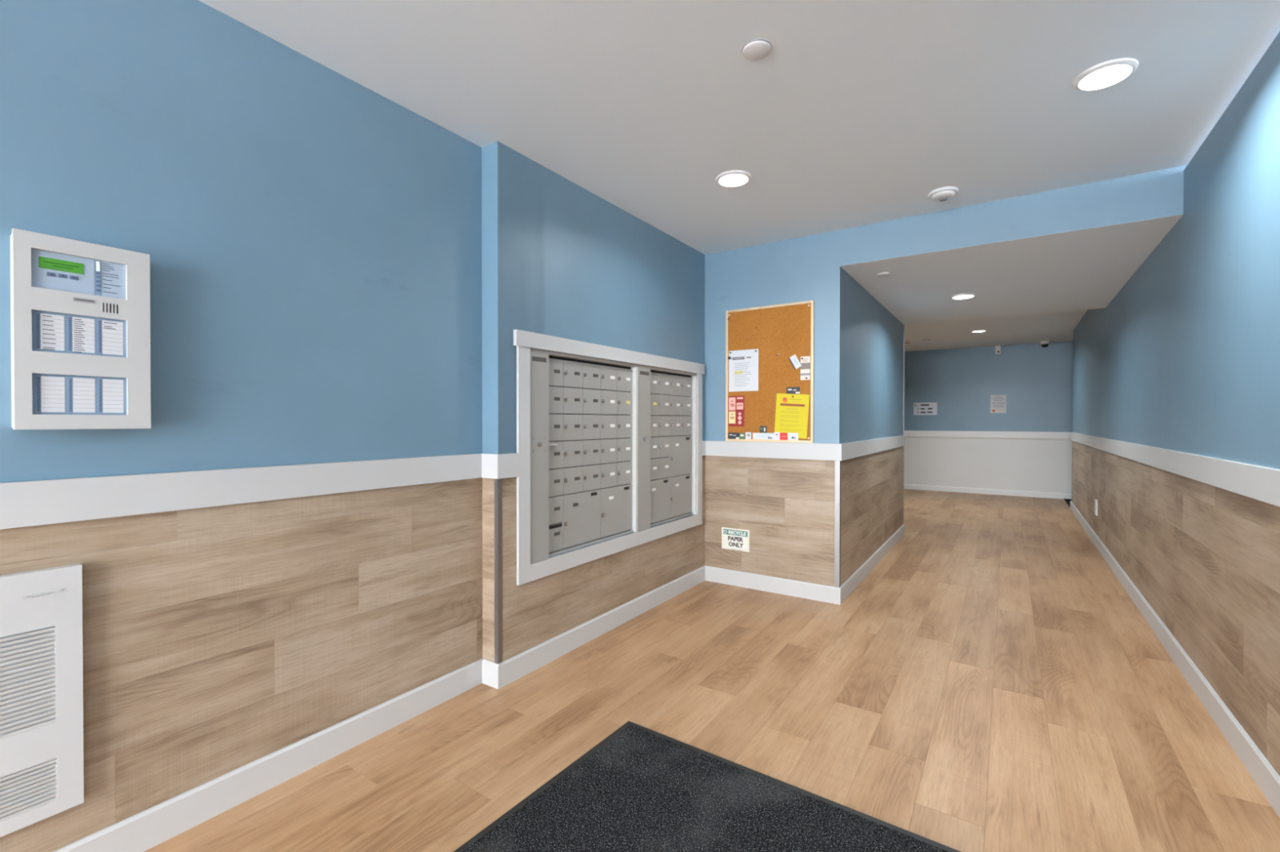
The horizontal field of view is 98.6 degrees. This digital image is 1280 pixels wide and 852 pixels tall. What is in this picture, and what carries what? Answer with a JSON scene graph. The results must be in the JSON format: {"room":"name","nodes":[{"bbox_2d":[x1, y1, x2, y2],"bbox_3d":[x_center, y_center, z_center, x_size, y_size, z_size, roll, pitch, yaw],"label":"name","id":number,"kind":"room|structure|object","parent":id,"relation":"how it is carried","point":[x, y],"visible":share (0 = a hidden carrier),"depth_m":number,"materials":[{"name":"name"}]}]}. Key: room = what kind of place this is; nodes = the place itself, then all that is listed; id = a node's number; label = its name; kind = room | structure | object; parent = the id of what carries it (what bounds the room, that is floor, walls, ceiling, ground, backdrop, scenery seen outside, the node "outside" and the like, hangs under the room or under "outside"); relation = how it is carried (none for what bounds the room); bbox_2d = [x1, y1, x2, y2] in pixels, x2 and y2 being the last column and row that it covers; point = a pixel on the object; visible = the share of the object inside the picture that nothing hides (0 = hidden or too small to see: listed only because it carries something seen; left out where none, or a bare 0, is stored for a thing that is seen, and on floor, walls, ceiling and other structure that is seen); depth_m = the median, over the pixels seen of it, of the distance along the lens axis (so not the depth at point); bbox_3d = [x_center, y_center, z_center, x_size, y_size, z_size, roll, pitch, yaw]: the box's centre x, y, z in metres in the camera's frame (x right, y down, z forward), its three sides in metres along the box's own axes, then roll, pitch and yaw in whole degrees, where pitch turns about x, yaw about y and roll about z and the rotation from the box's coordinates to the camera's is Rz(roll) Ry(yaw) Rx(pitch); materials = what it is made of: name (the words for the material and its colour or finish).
{"room":"apartment building lobby","nodes":[
{"label":"apartment building lobby","id":0,"kind":"room"},
{"bbox_2d":[0,0,482,851],"bbox_3d":[-2.267,0.021,0.323,0.124,2.548,5.417,0,1,34],"label":"wall","id":1,"kind":"structure","parent":0,"point":[312,238],"depth_m":1.73,"materials":[{"name":"blue paint"}]},
{"bbox_2d":[0,563,84,837],"bbox_3d":[-1.556,0.666,1.254,0.029,0.614,0.406,0,1,34],"label":"wall heater","id":2,"kind":"object","parent":1,"relation":"attached to","point":[42,676],"visible":1,"depth_m":1.35,"materials":[{"name":"white paint"}]},
{"bbox_2d":[0,626,55,818],"bbox_3d":[-1.562,0.721,1.259,0.014,0.445,0.308,0,1,34],"label":"grille","id":3,"kind":"object","parent":2,"relation":"attached to","point":[27,653],"depth_m":1.34,"materials":[{"name":"white metal"}]},
{"bbox_2d":[9,228,151,429],"bbox_3d":[-1.425,-0.227,1.412,0.069,0.472,0.250,0,1,34],"label":"panel","id":4,"kind":"object","parent":1,"relation":"attached to","point":[80,311],"visible":1,"depth_m":1.38,"materials":[{"name":"metal"}]},
{"bbox_2d":[0,453,482,529],"bbox_3d":[-2.189,0.200,0.320,0.019,0.109,5.297,0,1,34],"label":"trim","id":5,"kind":"structure","parent":1,"relation":"attached to","point":[44,502],"depth_m":1.64,"materials":[{"name":"white paint"}]},
{"bbox_2d":[53,657,483,851],"bbox_3d":[-2.192,1.141,0.330,0.014,0.109,5.297,0,1,34],"label":"baseboard","id":6,"kind":"structure","parent":1,"relation":"attached to","point":[149,828],"depth_m":1.78,"materials":[{"name":"white paint"}]},
{"bbox_2d":[481,141,705,662],"bbox_3d":[-0.172,-0.002,3.382,0.254,2.548,2.046,0,1,34],"label":"wall","id":7,"kind":"structure","parent":0,"point":[613,278],"depth_m":2.83,"materials":[{"name":"blue paint"}]},
{"bbox_2d":[481,453,501,479],"bbox_3d":[-0.670,0.184,2.479,0.106,0.109,0.019,0,1,34],"label":"trim","id":8,"kind":"structure","parent":7,"relation":"attached to","point":[491,463],"depth_m":2.46,"materials":[{"name":"white paint"}]},
{"bbox_2d":[482,658,500,689],"bbox_3d":[-0.673,1.125,2.492,0.106,0.109,0.014,0,1,34],"label":"baseboard","id":9,"kind":"structure","parent":7,"relation":"attached to","point":[491,670],"depth_m":2.48,"materials":[{"name":"white paint"}]},
{"bbox_2d":[493,478,502,663],"bbox_3d":[-0.639,0.654,2.482,0.024,0.832,0.024,0,1,34],"label":"trim","id":10,"kind":"structure","parent":7,"relation":"attached to","point":[497,482],"depth_m":2.47,"materials":[{"name":"metal"}]},
{"bbox_2d":[498,453,518,478],"bbox_3d":[-0.599,0.183,2.507,0.019,0.109,0.106,0,1,34],"label":"trim","id":11,"kind":"structure","parent":7,"relation":"attached to","point":[509,462],"depth_m":2.50,"materials":[{"name":"white paint"}]},
{"bbox_2d":[529,348,637,564],"bbox_3d":[-0.342,0.144,3.044,0.190,1.026,0.921,0,1,34],"label":"mailbox unit","id":12,"kind":"object","parent":7,"relation":"attached to","point":[584,410],"visible":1,"depth_m":2.97,"materials":[{"name":"metal"}]},
{"bbox_2d":[499,565,705,688],"bbox_3d":[-0.073,1.118,3.307,0.014,0.109,2.008,0,1,34],"label":"baseboard","id":13,"kind":"structure","parent":7,"relation":"attached to","point":[513,668],"depth_m":3.00,"materials":[{"name":"white paint"}]},
{"bbox_2d":[513,329,704,585],"bbox_3d":[-0.052,0.145,3.315,0.021,1.183,1.882,0,1,34],"label":"surround","id":14,"kind":"object","parent":7,"relation":"attached to","point":[524,340],"visible":1,"depth_m":2.77,"materials":[{"name":"white paint"}]},
{"bbox_2d":[637,364,697,531],"bbox_3d":[0.129,0.138,3.748,0.190,1.026,0.770,0,1,34],"label":"mailbox unit","id":15,"kind":"object","parent":7,"relation":"attached to","point":[667,399],"visible":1,"depth_m":3.71,"materials":[{"name":"metal"}]},
{"bbox_2d":[702,440,706,455],"bbox_3d":[0.469,0.171,4.105,0.019,0.109,0.056,0,1,34],"label":"trim","id":16,"kind":"structure","parent":7,"relation":"attached to","point":[704,442],"depth_m":4.10,"materials":[{"name":"white paint"}]},
{"bbox_2d":[143,488,1279,851],"bbox_3d":[1.196,1.231,3.600,7.200,0.120,14.700,0,1,34],"label":"floor","id":17,"kind":"structure","parent":0,"point":[992,683],"depth_m":2.23,"materials":[{"name":"brown wood"}]},
{"bbox_2d":[453,720,961,851],"bbox_3d":[-0.077,1.187,1.091,1.220,0.008,1.830,0,1,35],"label":"entrance mat","id":18,"kind":"object","parent":17,"relation":"on","point":[640,788],"visible":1,"depth_m":1.66,"materials":[{"name":"black carpet"}]},
{"bbox_2d":[1063,498,1071,507],"bbox_3d":[6.681,1.139,7.608,1.220,0.007,1.280,0,1,34],"label":"mat","id":19,"kind":"object","parent":17,"relation":"on","point":[1067,500],"visible":0.18,"depth_m":8.25,"materials":[{"name":"carpet"}]},
{"bbox_2d":[198,0,1279,254],"bbox_3d":[-0.506,-1.302,0.388,2.966,0.100,7.539,0,1,34],"label":"ceiling","id":20,"kind":"structure","parent":0,"point":[856,111],"depth_m":2.06,"materials":[{"name":"paint"}]},
{"bbox_2d":[715,170,751,186],"bbox_3d":[0.481,-1.264,2.830,0.182,0.014,0.182,0,1,34],"label":"recessed light","id":21,"kind":"object","parent":20,"relation":"in","point":[731,178],"visible":1,"depth_m":2.81,"materials":[{"name":"white plastic"}]},
{"bbox_2d":[719,173,747,186],"bbox_3d":[0.481,-1.258,2.830,0.147,0.003,0.147,0,0,-15],"label":"diffuser","id":22,"kind":"object","parent":21,"relation":"attached to","point":[725,180],"depth_m":2.82,"materials":[{"name":"white plastic"}]},
{"bbox_2d":[742,39,771,61],"bbox_3d":[0.392,-1.257,1.848,0.098,0.012,0.098,0,1,34],"label":"cover plate","id":23,"kind":"object","parent":20,"relation":"attached to","point":[757,49],"visible":1,"depth_m":1.83,"materials":[{"name":"white plastic"}]},
{"bbox_2d":[928,186,958,201],"bbox_3d":[1.652,-1.248,3.000,0.146,0.046,0.146,0,1,34],"label":"smoke detector","id":24,"kind":"object","parent":20,"relation":"attached to","point":[941,194],"visible":1,"depth_m":2.96,"materials":[{"name":"white plastic"}]},
{"bbox_2d":[1072,57,1138,91],"bbox_3d":[1.673,-1.256,1.981,0.182,0.014,0.182,0,1,34],"label":"recessed light","id":25,"kind":"object","parent":20,"relation":"in","point":[1106,74],"visible":1,"depth_m":1.96,"materials":[{"name":"white plastic"}]},
{"bbox_2d":[1078,64,1132,90],"bbox_3d":[1.673,-1.250,1.981,0.147,0.003,0.147,0,0,-7],"label":"diffuser","id":26,"kind":"object","parent":25,"relation":"attached to","point":[1099,77],"depth_m":1.97,"materials":[{"name":"white plastic"}]},
{"bbox_2d":[839,266,903,585],"bbox_3d":[1.996,-0.011,4.740,0.124,2.548,2.661,0,1,34],"label":"wall","id":27,"kind":"structure","parent":0,"point":[872,485],"depth_m":4.36,"materials":[{"name":"blue paint"}]},
{"bbox_2d":[840,524,904,604],"bbox_3d":[2.049,1.108,4.713,0.014,0.109,2.661,0,1,34],"label":"baseboard","id":28,"kind":"structure","parent":27,"relation":"attached to","point":[853,581],"depth_m":4.33,"materials":[{"name":"white paint"}]},
{"bbox_2d":[841,435,905,460],"bbox_3d":[2.052,0.168,4.704,0.019,0.109,2.661,0,1,34],"label":"trim","id":29,"kind":"structure","parent":27,"relation":"attached to","point":[855,449],"depth_m":4.31,"materials":[{"name":"white paint"}]},
{"bbox_2d":[903,324,904,435],"bbox_3d":[2.785,-0.006,5.814,0.010,2.102,0.010,0,1,34],"label":"trim","id":30,"kind":"structure","parent":27,"relation":"attached to","point":[904,325],"depth_m":5.80,"materials":[{"name":"paint"}]},
{"bbox_2d":[902,325,903,435],"bbox_3d":[1.433,-0.016,6.657,3.183,2.525,0.100,0,1,34],"label":"wall","id":31,"kind":"structure","parent":0,"point":[903,326],"depth_m":5.77,"materials":[{"name":"blue paint"}]},
{"bbox_2d":[704,164,1187,586],"bbox_3d":[1.583,-0.001,3.485,2.758,2.548,0.124,0,1,34],"label":"wall","id":32,"kind":"structure","parent":0,"point":[786,506],"depth_m":3.69,"materials":[{"name":"blue paint"}]},
{"bbox_2d":[721,527,749,551],"bbox_3d":[0.694,0.831,4.009,0.216,0.156,0.003,0,1,34],"label":"sign","id":33,"kind":"object","parent":32,"relation":"attached to","point":[732,539],"visible":1,"depth_m":4.00,"materials":[{"name":"white paper"}]},
{"bbox_2d":[725,300,813,443],"bbox_3d":[0.897,-0.359,3.859,0.637,0.954,0.018,0,1,34],"label":"bulletin board","id":34,"kind":"object","parent":32,"relation":"attached to","point":[787,330],"visible":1,"depth_m":3.85,"materials":[{"name":"brown"}]},
{"bbox_2d":[728,432,739,439],"bbox_3d":[0.681,0.077,4.004,0.088,0.044,0.001,0,1,34],"label":"business card","id":35,"kind":"object","parent":34,"relation":"attached to","point":[731,435],"visible":1,"depth_m":4.00,"materials":[{"name":"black paper"}]},
{"bbox_2d":[728,395,744,426],"bbox_3d":[0.698,-0.103,3.992,0.127,0.222,0.001,0,1,34],"label":"flyer","id":36,"kind":"object","parent":34,"relation":"attached to","point":[735,403],"visible":1,"depth_m":3.99,"materials":[{"name":"red paper"}]},
{"bbox_2d":[739,432,744,439],"bbox_3d":[0.736,0.077,3.968,0.042,0.044,0.001,0,1,34],"label":"business card","id":37,"kind":"object","parent":34,"relation":"attached to","point":[741,435],"visible":1,"depth_m":3.97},
{"bbox_2d":[728,348,758,391],"bbox_3d":[0.744,-0.394,3.959,0.228,0.297,0.001,0,1,34],"label":"notice","id":38,"kind":"object","parent":34,"relation":"attached to","point":[743,364],"visible":1,"depth_m":3.96,"materials":[{"name":"white paper"}]},
{"bbox_2d":[745,432,751,439],"bbox_3d":[0.776,0.074,3.941,0.042,0.050,0.001,0,1,34],"label":"business card","id":39,"kind":"object","parent":34,"relation":"attached to","point":[748,435],"visible":1,"depth_m":3.94,"materials":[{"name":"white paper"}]},
{"bbox_2d":[752,432,773,439],"bbox_3d":[0.870,0.077,3.878,0.158,0.046,0.001,0,1,34],"label":"business card","id":40,"kind":"object","parent":34,"relation":"attached to","point":[761,436],"visible":1,"depth_m":3.88,"materials":[{"name":"white paper"}]},
{"bbox_2d":[760,426,766,432],"bbox_3d":[0.870,0.028,3.878,0.050,0.047,0.001,0,1,34],"label":"photo card","id":41,"kind":"object","parent":34,"relation":"attached to","point":[762,428],"visible":1,"depth_m":3.88,"materials":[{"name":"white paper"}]},
{"bbox_2d":[774,431,779,439],"bbox_3d":[0.952,0.074,3.821,0.040,0.054,0.001,0,1,34],"label":"business card","id":42,"kind":"object","parent":34,"relation":"attached to","point":[776,434],"visible":1,"depth_m":3.82,"materials":[{"name":"white paper"}]},
{"bbox_2d":[779,432,786,439],"bbox_3d":[0.990,0.076,3.796,0.051,0.050,0.001,0,1,34],"label":"business card","id":43,"kind":"object","parent":34,"relation":"attached to","point":[783,436],"visible":1,"depth_m":3.80,"materials":[{"name":"red paper"}]},
{"bbox_2d":[773,393,809,439],"bbox_3d":[1.036,-0.065,3.765,0.245,0.312,0.001,0,1,34],"label":"notice","id":44,"kind":"object","parent":34,"relation":"attached to","point":[791,413],"visible":1,"depth_m":3.76,"materials":[{"name":"yellow paper"}]},
{"bbox_2d":[786,386,799,394],"bbox_3d":[1.046,-0.234,3.758,0.094,0.055,0.001,0,1,34],"label":"business card","id":45,"kind":"object","parent":34,"relation":"attached to","point":[790,390],"visible":1,"depth_m":3.76,"materials":[{"name":"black paper"}]},
{"bbox_2d":[787,432,798,439],"bbox_3d":[1.045,0.077,3.759,0.072,0.050,0.001,0,1,34],"label":"business card","id":46,"kind":"object","parent":34,"relation":"attached to","point":[791,436],"visible":1,"depth_m":3.76,"materials":[{"name":"white paper"}]},
{"bbox_2d":[788,354,801,369],"bbox_3d":[1.056,-0.431,3.749,0.091,0.107,0.001,0,1,34],"label":"business card","id":47,"kind":"object","parent":34,"relation":"attached to","point":[793,359],"visible":1,"depth_m":3.75,"materials":[{"name":"white paper"}]},
{"bbox_2d":[800,355,809,380],"bbox_3d":[1.114,-0.385,3.711,0.064,0.159,0.001,0,1,34],"label":"leaflet","id":48,"kind":"object","parent":34,"relation":"attached to","point":[805,362],"visible":1,"depth_m":3.71,"materials":[{"name":"grey paper"}]},
{"bbox_2d":[800,362,809,369],"bbox_3d":[1.114,-0.400,3.711,0.064,0.043,0.001,0,1,34],"label":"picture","id":49,"kind":"object","parent":48,"relation":"on","point":[805,366],"depth_m":3.71},
{"bbox_2d":[704,565,840,604],"bbox_3d":[0.897,1.114,3.874,0.997,0.109,0.014,0,1,34],"label":"baseboard","id":50,"kind":"structure","parent":32,"relation":"attached to","point":[830,594],"depth_m":3.83,"materials":[{"name":"white paint"}]},
{"bbox_2d":[706,440,842,461],"bbox_3d":[0.898,0.173,3.862,1.002,0.109,0.019,0,1,34],"label":"trim","id":51,"kind":"structure","parent":32,"relation":"attached to","point":[820,451],"depth_m":3.82,"materials":[{"name":"white paint"}]},
{"bbox_2d":[834,460,840,587],"bbox_3d":[1.301,0.646,3.621,0.032,0.832,0.032,0,1,34],"label":"trim","id":52,"kind":"structure","parent":32,"relation":"attached to","point":[837,464],"depth_m":3.61,"materials":[{"name":"metal"}]},
{"bbox_2d":[903,341,1073,493],"bbox_3d":[5.229,-0.036,9.440,6.400,2.525,0.132,0,1,34],"label":"wall","id":53,"kind":"structure","parent":0,"point":[1036,380],"depth_m":9.02,"materials":[{"name":"blue paint"}]},
{"bbox_2d":[913,402,937,415],"bbox_3d":[4.952,-0.287,9.554,0.364,0.216,0.006,0,1,34],"label":"direction sign","id":54,"kind":"object","parent":53,"relation":"attached to","point":[919,408],"visible":1,"depth_m":9.55,"materials":[{"name":"silver metal"}]},
{"bbox_2d":[903,484,1071,498],"bbox_3d":[5.191,1.084,9.394,6.400,0.085,0.026,0,1,34],"label":"baseboard","id":55,"kind":"structure","parent":53,"relation":"attached to","point":[963,490],"depth_m":9.01,"materials":[{"name":"paint"}]},
{"bbox_2d":[904,431,1072,439],"bbox_3d":[5.191,0.148,9.384,6.400,0.107,0.030,0,1,34],"label":"trim","id":56,"kind":"structure","parent":53,"relation":"attached to","point":[1043,435],"depth_m":9.00,"materials":[{"name":"white wood"}]},
{"bbox_2d":[995,345,1000,354],"bbox_3d":[5.816,-1.243,8.941,0.072,0.161,0.053,0,1,34],"label":"wall sensor","id":57,"kind":"object","parent":53,"relation":"attached to","point":[997,348],"visible":0.88,"depth_m":8.93,"materials":[{"name":"white plastic"}]},
{"bbox_2d":[990,395,1006,413],"bbox_3d":[5.835,-0.349,8.964,0.216,0.296,0.004,0,1,34],"label":"notice","id":58,"kind":"object","parent":53,"relation":"attached to","point":[997,402],"visible":1,"depth_m":8.96,"materials":[{"name":"white paper"}]},
{"bbox_2d":[904,309,1087,351],"bbox_3d":[4.005,-1.334,7.597,6.600,0.100,4.540,0,1,34],"label":"ceiling","id":59,"kind":"structure","parent":0,"point":[1059,326],"depth_m":7.61,"materials":[{"name":"paint"}]},
{"bbox_2d":[904,341,910,345],"bbox_3d":[4.092,-1.267,8.502,0.150,0.050,0.150,0,1,34],"label":"smoke detector","id":60,"kind":"object","parent":59,"relation":"attached to","point":[906,343],"visible":0.62,"depth_m":8.44,"materials":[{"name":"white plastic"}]},
{"bbox_2d":[971,329,986,332],"bbox_3d":[4.586,-1.275,7.450,0.182,0.014,0.182,0,1,34],"label":"recessed light","id":61,"kind":"object","parent":59,"relation":"in","point":[975,331],"visible":1,"depth_m":7.40,"materials":[{"name":"white plastic"}]},
{"bbox_2d":[1039,340,1049,347],"bbox_3d":[6.234,-1.240,8.481,0.120,0.100,0.285,0,1,34],"label":"dome camera","id":62,"kind":"object","parent":59,"relation":"attached to","point":[1044,344],"visible":1,"depth_m":8.38,"materials":[{"name":"white plastic"}]},
{"bbox_2d":[840,214,1182,325],"bbox_3d":[2.732,-1.164,4.252,1.917,0.240,2.679,0,1,34],"label":"ceiling","id":63,"kind":"structure","parent":0,"point":[1082,269],"depth_m":3.78,"materials":[{"name":"paint"}]},
{"bbox_2d":[875,271,891,276],"bbox_3d":[1.671,-1.035,3.777,0.094,0.012,0.094,0,1,34],"label":"cover plate","id":64,"kind":"object","parent":63,"relation":"attached to","point":[883,273],"visible":1,"depth_m":3.76,"materials":[{"name":"white plastic"}]},
{"bbox_2d":[950,293,976,299],"bbox_3d":[2.606,-1.038,4.437,0.182,0.014,0.182,0,1,34],"label":"recessed light","id":65,"kind":"object","parent":63,"relation":"in","point":[965,295],"visible":1,"depth_m":4.41,"materials":[{"name":"white plastic"}]},
{"bbox_2d":[952,295,973,299],"bbox_3d":[2.606,-1.032,4.437,0.147,0.003,0.147,0,0,-7],"label":"diffuser","id":66,"kind":"object","parent":65,"relation":"attached to","point":[955,297],"depth_m":4.44,"materials":[{"name":"white plastic"}]},
{"bbox_2d":[1071,31,1279,776],"bbox_3d":[2.235,0.023,1.970,0.126,2.525,13.160,0,1,34],"label":"wall","id":67,"kind":"structure","parent":0,"point":[1185,356],"depth_m":2.32,"materials":[{"name":"blue paint"}]},
{"bbox_2d":[1094,499,1097,515],"bbox_3d":[4.397,0.792,5.307,0.010,0.146,0.124,0,1,34],"label":"outlet","id":68,"kind":"object","parent":67,"relation":"attached to","point":[1095,500],"visible":1,"depth_m":5.28,"materials":[{"name":"white plastic"}]},
{"bbox_2d":[1070,501,1279,817],"bbox_3d":[2.230,1.130,2.090,0.014,0.109,13.140,0,1,34],"label":"baseboard","id":69,"kind":"structure","parent":67,"relation":"attached to","point":[1258,766],"depth_m":2.29,"materials":[{"name":"white paint"}]},
{"bbox_2d":[1071,432,1279,506],"bbox_3d":[2.206,0.189,2.051,0.030,0.109,13.060,0,1,34],"label":"trim","id":70,"kind":"structure","parent":67,"relation":"attached to","point":[1257,482],"depth_m":2.30,"materials":[{"name":"white paint"}]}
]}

